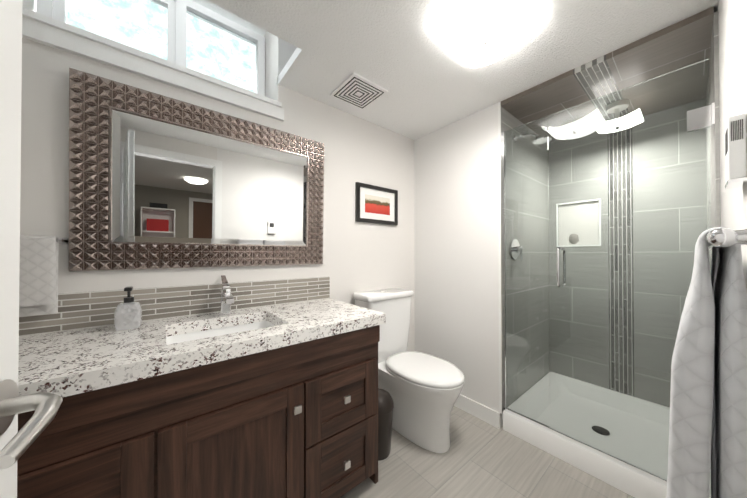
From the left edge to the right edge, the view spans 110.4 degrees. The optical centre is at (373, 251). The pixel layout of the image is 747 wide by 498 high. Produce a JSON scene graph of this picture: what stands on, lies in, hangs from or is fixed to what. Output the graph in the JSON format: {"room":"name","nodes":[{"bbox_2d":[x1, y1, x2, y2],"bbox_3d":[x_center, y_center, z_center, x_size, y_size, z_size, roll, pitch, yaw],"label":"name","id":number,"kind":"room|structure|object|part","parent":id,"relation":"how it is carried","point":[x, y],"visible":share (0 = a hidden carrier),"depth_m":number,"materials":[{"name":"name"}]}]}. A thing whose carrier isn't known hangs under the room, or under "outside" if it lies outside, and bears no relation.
{"room":"bathroom","nodes":[
{"label":"bathroom","id":0,"kind":"room"},
{"bbox_2d":[22,0,36,11],"bbox_3d":[-1.588,-1.201,1.044,0.230,0.640,0.410,0,-1,-39],"label":"wall","id":1,"kind":"structure","parent":0,"point":[31,5],"depth_m":1.16,"materials":[{"name":"white paint"}]},
{"bbox_2d":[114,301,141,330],"bbox_3d":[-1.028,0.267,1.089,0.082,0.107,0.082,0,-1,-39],"label":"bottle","id":2,"kind":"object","parent":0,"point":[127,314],"depth_m":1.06,"materials":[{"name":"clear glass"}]},
{"bbox_2d":[20,31,414,350],"bbox_3d":[-0.670,-0.180,1.785,2.600,2.770,0.410,0,-1,-39],"label":"wall","id":3,"kind":"structure","parent":0,"point":[360,256],"depth_m":1.63,"materials":[{"name":"white paint"}]},
{"bbox_2d":[19,235,68,316],"bbox_3d":[-1.306,0.090,0.943,0.254,0.296,0.085,0,-1,-39],"label":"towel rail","id":4,"kind":"object","parent":3,"relation":"attached to","point":[38,283],"visible":0.79,"depth_m":0.96,"materials":[{"name":"white fabric"}]},
{"bbox_3d":[-1.228,-0.041,1.024,0.032,0.030,0.059,0,-1,-39],"label":"post","id":5,"kind":"part","parent":4,"relation":"part of","materials":[{"name":"silver metal"}]},
{"bbox_2d":[36,0,264,95],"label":"window","id":6,"kind":"structure","parent":3,"relation":"in","point":[45,7],"depth_m":1.50,"materials":[{"name":"white glass"}]},
{"bbox_3d":[-1.513,-1.202,1.202,0.045,0.555,0.060,0,-1,-39],"label":"frame","id":7,"kind":"part","parent":6,"relation":"part of","materials":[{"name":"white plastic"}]},
{"bbox_3d":[-1.483,-1.202,1.228,0.035,0.465,0.038,0,-1,-39],"label":"window sash","id":8,"kind":"part","parent":6,"relation":"part of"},
{"bbox_3d":[-1.322,-1.416,1.361,0.380,0.035,0.038,0,-1,-39],"label":"window sash","id":9,"kind":"part","parent":6,"relation":"part of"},
{"bbox_3d":[-1.161,-1.200,1.490,0.035,0.465,0.038,0,-1,-39],"label":"window sash","id":10,"kind":"part","parent":6,"relation":"part of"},
{"bbox_3d":[-1.149,-1.455,1.501,0.895,0.045,0.060,0,-1,-39],"label":"window frame","id":11,"kind":"part","parent":6,"relation":"part of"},
{"bbox_3d":[-0.785,-1.197,1.796,0.045,0.555,0.060,0,-1,-39],"label":"frame","id":12,"kind":"part","parent":6,"relation":"part of","materials":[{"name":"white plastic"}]},
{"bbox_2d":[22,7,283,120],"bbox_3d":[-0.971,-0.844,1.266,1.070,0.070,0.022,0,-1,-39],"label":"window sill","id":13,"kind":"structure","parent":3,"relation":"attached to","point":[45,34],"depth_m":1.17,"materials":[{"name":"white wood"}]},
{"bbox_2d":[19,276,329,336],"bbox_3d":[-0.878,0.247,1.339,1.472,0.152,0.010,0,-1,-39],"label":"backsplash","id":14,"kind":"structure","parent":3,"relation":"attached to","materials":[{"name":"tile"}]},
{"bbox_2d":[69,68,323,270],"bbox_3d":[-0.777,-0.323,1.395,1.134,0.810,0.036,0,1,-39],"label":"mirror","id":15,"kind":"object","parent":3,"relation":"attached to","point":[157,181],"visible":1,"depth_m":1.26,"materials":[{"name":"silver metal"}]},
{"bbox_3d":[-0.774,-0.322,1.391,0.895,0.571,0.004,0,1,-39],"label":"glass","id":16,"kind":"part","parent":15,"relation":"part of","materials":[{"name":"white"}]},
{"bbox_2d":[355,182,397,224],"bbox_3d":[0.036,-0.370,2.081,0.425,0.295,0.022,0,-1,-39],"label":"picture","id":17,"kind":"object","parent":3,"relation":"attached to","point":[376,204],"visible":0.96,"depth_m":2.06,"materials":[{"name":"black"}]},
{"bbox_3d":[-0.118,-0.371,1.955,0.028,0.239,0.022,0,-1,-39],"label":"frame","id":18,"kind":"part","parent":17,"relation":"part of","materials":[{"name":"black wood"}]},
{"bbox_3d":[0.036,-0.503,2.082,0.425,0.028,0.022,0,-1,-39],"label":"frame","id":19,"kind":"part","parent":17,"relation":"part of","materials":[{"name":"black wood"}]},
{"bbox_3d":[0.036,-0.236,2.080,0.425,0.028,0.022,0,-1,-39],"label":"frame","id":20,"kind":"part","parent":17,"relation":"part of","materials":[{"name":"black wood"}]},
{"bbox_2d":[365,194,389,214],"bbox_3d":[0.036,-0.370,2.081,0.259,0.139,0.002,0,-1,-39],"label":"art","id":21,"kind":"object","parent":17,"relation":"attached to","point":[375,204],"depth_m":2.08},
{"bbox_3d":[0.190,-0.369,2.206,0.028,0.239,0.022,0,-1,-39],"label":"frame","id":22,"kind":"part","parent":17,"relation":"part of","materials":[{"name":"black wood"}]},
{"bbox_2d":[192,0,265,36],"bbox_3d":[-1.031,-1.544,1.243,1.340,0.050,0.810,0,-1,-39],"label":"window frame","id":23,"kind":"structure","parent":0,"point":[232,16],"depth_m":1.68,"materials":[{"name":"white wood"}]},
{"bbox_2d":[414,103,502,427],"bbox_3d":[0.664,0.093,2.110,0.120,2.230,0.768,0,-1,-39],"label":"wall","id":24,"kind":"structure","parent":0,"point":[456,225],"depth_m":2.00,"materials":[{"name":"white paint"}]},
{"bbox_2d":[454,394,499,428],"bbox_3d":[0.616,1.155,2.055,0.012,0.105,0.756,0,-1,-39],"label":"baseboard","id":25,"kind":"structure","parent":24,"relation":"attached to","point":[488,415],"depth_m":1.87,"materials":[{"name":"white wood"}]},
{"bbox_2d":[208,0,718,139],"bbox_3d":[0.390,-1.054,1.245,3.550,0.050,1.818,0,-1,-39],"label":"ceiling","id":26,"kind":"structure","parent":0,"point":[396,49],"depth_m":1.30,"materials":[{"name":"white paint"}]},
{"bbox_2d":[330,72,387,109],"bbox_3d":[-0.095,-1.019,1.673,0.270,0.013,0.270,0,-1,-39],"label":"fan","id":27,"kind":"object","parent":26,"relation":"attached to","point":[357,91],"visible":1,"depth_m":1.65,"materials":[{"name":"white plastic"}]},
{"bbox_2d":[431,0,542,67],"bbox_3d":[0.508,-0.984,1.171,0.340,0.092,0.345,0,-1,-39],"label":"ceiling light","id":28,"kind":"object","parent":26,"relation":"attached to","point":[484,33],"visible":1,"depth_m":1.14,"materials":[{"name":"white glass"}]},
{"bbox_2d":[340,406,633,497],"bbox_3d":[0.267,1.232,1.377,3.550,0.060,2.208,0,-1,-39],"label":"floor","id":29,"kind":"structure","parent":0,"point":[479,458],"depth_m":1.41,"materials":[{"name":"tile"}]},
{"bbox_2d":[17,312,385,497],"bbox_3d":[-0.698,0.787,1.096,1.448,0.825,0.604,0,-1,-39],"label":"bathroom vanity","id":30,"kind":"object","parent":29,"relation":"on","point":[267,389],"depth_m":0.89,"materials":[{"name":"brown wood"}]},
{"bbox_3d":[-0.795,0.584,0.676,0.197,0.072,0.020,0,-1,-39],"label":"drawer rail","id":31,"kind":"part","parent":30,"relation":"part of","materials":[{"name":"brown wood"}]},
{"bbox_3d":[-0.798,0.684,0.679,0.197,0.128,0.011,0,-1,-39],"label":"drawer panel","id":32,"kind":"part","parent":30,"relation":"part of","materials":[{"name":"brown wood"}]},
{"bbox_2d":[114,286,141,330],"bbox_3d":[-1.026,0.235,1.088,0.082,0.171,0.086,0,-1,-39],"label":"soap dispenser","id":33,"kind":"object","parent":30,"relation":"on","point":[128,313],"visible":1,"depth_m":1.06,"materials":[{"name":"clear glass"}]},
{"bbox_3d":[-0.537,0.505,0.896,1.443,0.076,0.006,0,-1,-39],"label":"rail","id":34,"kind":"part","parent":30,"relation":"part of","materials":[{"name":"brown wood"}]},
{"bbox_2d":[218,275,233,314],"bbox_3d":[-0.742,0.225,1.309,0.060,0.194,0.190,0,-1,-39],"label":"faucet","id":35,"kind":"object","parent":30,"relation":"on","point":[226,298],"visible":1,"depth_m":1.31,"materials":[{"name":"silver metal"}]},
{"bbox_3d":[-0.772,0.158,1.347,0.032,0.060,0.095,0,-1,-39],"label":"lever","id":36,"kind":"part","parent":35,"relation":"part of","materials":[{"name":"silver metal"}]},
{"bbox_3d":[-0.715,0.231,1.276,0.038,0.040,0.105,0,-1,-39],"label":"spout","id":37,"kind":"part","parent":35,"relation":"part of","materials":[{"name":"silver metal"}]},
{"bbox_3d":[-0.478,0.836,0.938,0.324,0.428,0.011,0,-1,-39],"label":"door panel","id":38,"kind":"part","parent":30,"relation":"part of","materials":[{"name":"brown wood"}]},
{"bbox_3d":[-0.476,0.586,0.937,0.324,0.072,0.020,0,-1,-39],"label":"door rail","id":39,"kind":"part","parent":30,"relation":"part of","materials":[{"name":"brown wood"}]},
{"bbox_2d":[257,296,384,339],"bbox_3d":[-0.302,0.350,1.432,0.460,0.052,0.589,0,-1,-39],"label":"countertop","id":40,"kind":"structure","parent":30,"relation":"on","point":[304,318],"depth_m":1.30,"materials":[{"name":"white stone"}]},
{"bbox_2d":[166,321,274,344],"bbox_3d":[-0.642,0.445,1.145,0.478,0.142,0.368,0,-1,-39],"label":"sink","id":41,"kind":"object","parent":40,"relation":"in","point":[223,329],"depth_m":1.25,"materials":[{"name":"white ceramic"}]},
{"bbox_3d":[-0.139,0.869,1.209,0.240,0.072,0.020,0,-1,-39],"label":"drawer rail","id":42,"kind":"part","parent":30,"relation":"part of","materials":[{"name":"brown wood"}]},
{"bbox_3d":[-0.142,0.979,1.212,0.240,0.148,0.011,0,-1,-39],"label":"drawer panel","id":43,"kind":"part","parent":30,"relation":"part of","materials":[{"name":"brown wood"}]},
{"bbox_3d":[-0.139,0.589,1.211,0.240,0.072,0.020,0,-1,-39],"label":"drawer rail","id":44,"kind":"part","parent":30,"relation":"part of","materials":[{"name":"brown wood"}]},
{"bbox_3d":[-0.142,0.689,1.214,0.240,0.128,0.011,0,-1,-39],"label":"drawer panel","id":45,"kind":"part","parent":30,"relation":"part of","materials":[{"name":"brown wood"}]},
{"bbox_3d":[-0.139,1.088,1.207,0.240,0.072,0.020,0,-1,-39],"label":"drawer rail","id":46,"kind":"part","parent":30,"relation":"part of","materials":[{"name":"brown wood"}]},
{"bbox_3d":[-0.139,0.788,1.210,0.240,0.072,0.020,0,-1,-39],"label":"drawer rail","id":47,"kind":"part","parent":30,"relation":"part of","materials":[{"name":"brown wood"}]},
{"bbox_2d":[378,388,393,460],"bbox_3d":[0.027,1.022,1.563,0.192,0.362,0.192,0,-1,-39],"label":"trash bin","id":48,"kind":"object","parent":29,"relation":"on","point":[385,408],"visible":0.4,"depth_m":1.49,"materials":[{"name":"brown metal"}]},
{"bbox_3d":[0.027,0.885,1.564,0.192,0.087,0.192,0,-1,-39],"label":"lid","id":49,"kind":"part","parent":48,"relation":"part of","materials":[{"name":"brown metal"}]},
{"bbox_2d":[353,288,464,452],"bbox_3d":[0.248,0.754,1.772,0.470,0.901,0.751,0,-1,-39],"label":"toilet","id":50,"kind":"object","parent":29,"relation":"on","point":[424,390],"visible":0.79,"depth_m":1.66,"materials":[{"name":"white ceramic"}]},
{"bbox_3d":[0.079,0.577,1.984,0.440,0.450,0.211,0,-1,-39],"label":"tank","id":51,"kind":"part","parent":50,"relation":"part of","materials":[{"name":"white ceramic"}]},
{"bbox_3d":[0.083,0.331,1.982,0.464,0.042,0.222,0,-1,-39],"label":"tank lid","id":52,"kind":"part","parent":50,"relation":"part of","materials":[{"name":"white ceramic"}]},
{"bbox_3d":[0.331,0.789,1.706,0.390,0.020,0.545,0,-1,-39],"label":"seat","id":53,"kind":"part","parent":50,"relation":"part of","materials":[{"name":"white plastic"}]},
{"bbox_3d":[0.331,0.764,1.706,0.390,0.030,0.545,0,-1,-39],"label":"lid","id":54,"kind":"part","parent":50,"relation":"part of","materials":[{"name":"white ceramic"}]},
{"bbox_2d":[498,6,720,497],"bbox_3d":[1.540,0.090,1.744,1.075,2.229,0.910,0,-1,-39],"label":"shower","id":55,"kind":"object","parent":29,"relation":"on","point":[627,137],"visible":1,"depth_m":1.79,"materials":[{"name":"tile"}]},
{"bbox_3d":[0.865,0.038,1.772,0.005,2.124,0.014,0,-1,-39],"label":"edge trim","id":56,"kind":"part","parent":55,"relation":"part of","materials":[{"name":"white"}]},
{"bbox_3d":[1.034,-0.014,1.895,0.150,0.150,0.010,0,-1,-39],"label":"valve plate","id":57,"kind":"part","parent":55,"relation":"part of","materials":[{"name":"silver metal"}]},
{"bbox_3d":[1.079,-0.810,1.845,0.018,0.055,0.155,0,-1,-39],"label":"arm","id":58,"kind":"part","parent":55,"relation":"part of"},
{"bbox_3d":[1.643,-0.231,2.319,0.006,0.360,0.012,0,-1,-39],"label":"niche trim","id":59,"kind":"part","parent":55,"relation":"part of","materials":[{"name":"white plastic"}]},
{"bbox_3d":[1.134,0.093,1.551,0.062,0.235,0.016,0,-1,-39],"label":"handle","id":60,"kind":"part","parent":55,"relation":"part of","materials":[{"name":"silver metal"}]},
{"bbox_3d":[1.736,-0.417,2.207,0.006,0.012,0.304,0,-1,-39],"label":"niche trim","id":61,"kind":"part","parent":55,"relation":"part of","materials":[{"name":"white tile"}]},
{"bbox_3d":[1.736,-0.045,2.204,0.006,0.012,0.304,0,-1,-39],"label":"niche trim","id":62,"kind":"part","parent":55,"relation":"part of","materials":[{"name":"white plastic"}]},
{"bbox_3d":[1.828,-0.232,2.092,0.006,0.360,0.012,0,-1,-39],"label":"niche trim","id":63,"kind":"part","parent":55,"relation":"part of","materials":[{"name":"white tile"}]},
{"bbox_2d":[591,99,643,133],"bbox_3d":[1.647,-0.909,1.752,0.230,0.171,0.234,0,-1,-39],"label":"light","id":64,"kind":"object","parent":55,"relation":"attached to","point":[602,113],"depth_m":1.74,"materials":[{"name":"white glass"}]},
{"bbox_3d":[1.258,0.120,1.344,0.008,1.898,0.602,0,-1,-39],"label":"glass door","id":65,"kind":"part","parent":55,"relation":"part of","materials":[{"name":"clear glass"}]},
{"bbox_3d":[1.416,-0.580,1.143,0.008,0.090,0.045,0,-1,-39],"label":"hinge plate","id":66,"kind":"part","parent":55,"relation":"part of","materials":[{"name":"silver metal"}]},
{"bbox_2d":[558,201,598,245],"bbox_3d":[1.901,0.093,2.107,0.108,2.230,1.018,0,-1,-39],"label":"shower niche","id":67,"kind":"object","parent":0,"point":[571,218],"depth_m":2.20,"materials":[{"name":"grey tile"}]},
{"bbox_2d":[718,0,746,288],"bbox_3d":[1.369,0.083,0.938,2.410,2.230,0.120,0,-1,-39],"label":"wall","id":68,"kind":"structure","parent":0,"point":[732,18],"depth_m":0.75,"materials":[{"name":"white paint"}]},
{"bbox_2d":[667,227,746,497],"bbox_3d":[0.726,0.365,0.568,0.668,0.822,0.120,0,-1,-39],"label":"towel rail","id":69,"kind":"object","parent":68,"relation":"attached to","point":[708,413],"visible":1,"depth_m":0.41,"materials":[{"name":"white fabric"}]},
{"bbox_2d":[684,242,718,497],"bbox_3d":[0.838,0.360,0.657,0.255,0.792,0.109,0,-1,-39],"label":"towel","id":70,"kind":"object","parent":69,"relation":"hanging from","point":[714,264],"depth_m":0.58,"materials":[{"name":"white fabric"}]},
{"bbox_3d":[0.522,-0.022,0.360,0.052,0.051,0.050,0,-1,-39],"label":"post","id":71,"kind":"part","parent":69,"relation":"part of","materials":[{"name":"silver metal"}]},
{"bbox_2d":[725,113,746,188],"bbox_3d":[0.832,-0.226,0.597,0.089,0.148,0.024,0,-1,-39],"label":"thermostat","id":72,"kind":"object","parent":68,"relation":"attached to","point":[736,149],"visible":1,"depth_m":0.57,"materials":[{"name":"white plastic"}]},
{"bbox_3d":[-0.333,0.180,0.072,0.023,2.007,0.675,0,-1,-32],"label":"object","id":73,"kind":"object","parent":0,"visible":0},
{"bbox_2d":[0,379,18,435],"bbox_3d":[-0.461,0.193,0.316,0.011,0.066,0.066,0,-1,-32],"label":"rose","id":74,"kind":"object","parent":73,"relation":"attached to","point":[9,388],"visible":0.62,"depth_m":0.33,"materials":[{"name":"silver metal"}]},
{"bbox_2d":[0,392,62,469],"bbox_3d":[-0.408,0.200,0.295,0.056,0.034,0.114,0,-1,-32],"label":"lever","id":75,"kind":"object","parent":74,"relation":"attached to","point":[45,406],"visible":1,"depth_m":0.31,"materials":[{"name":"silver metal"}]},
{"bbox_2d":[0,0,21,497],"bbox_3d":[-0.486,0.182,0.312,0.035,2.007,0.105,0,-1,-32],"label":"door","id":76,"kind":"structure","parent":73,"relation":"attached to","point":[10,80],"depth_m":0.35,"materials":[{"name":"white"}]}
]}

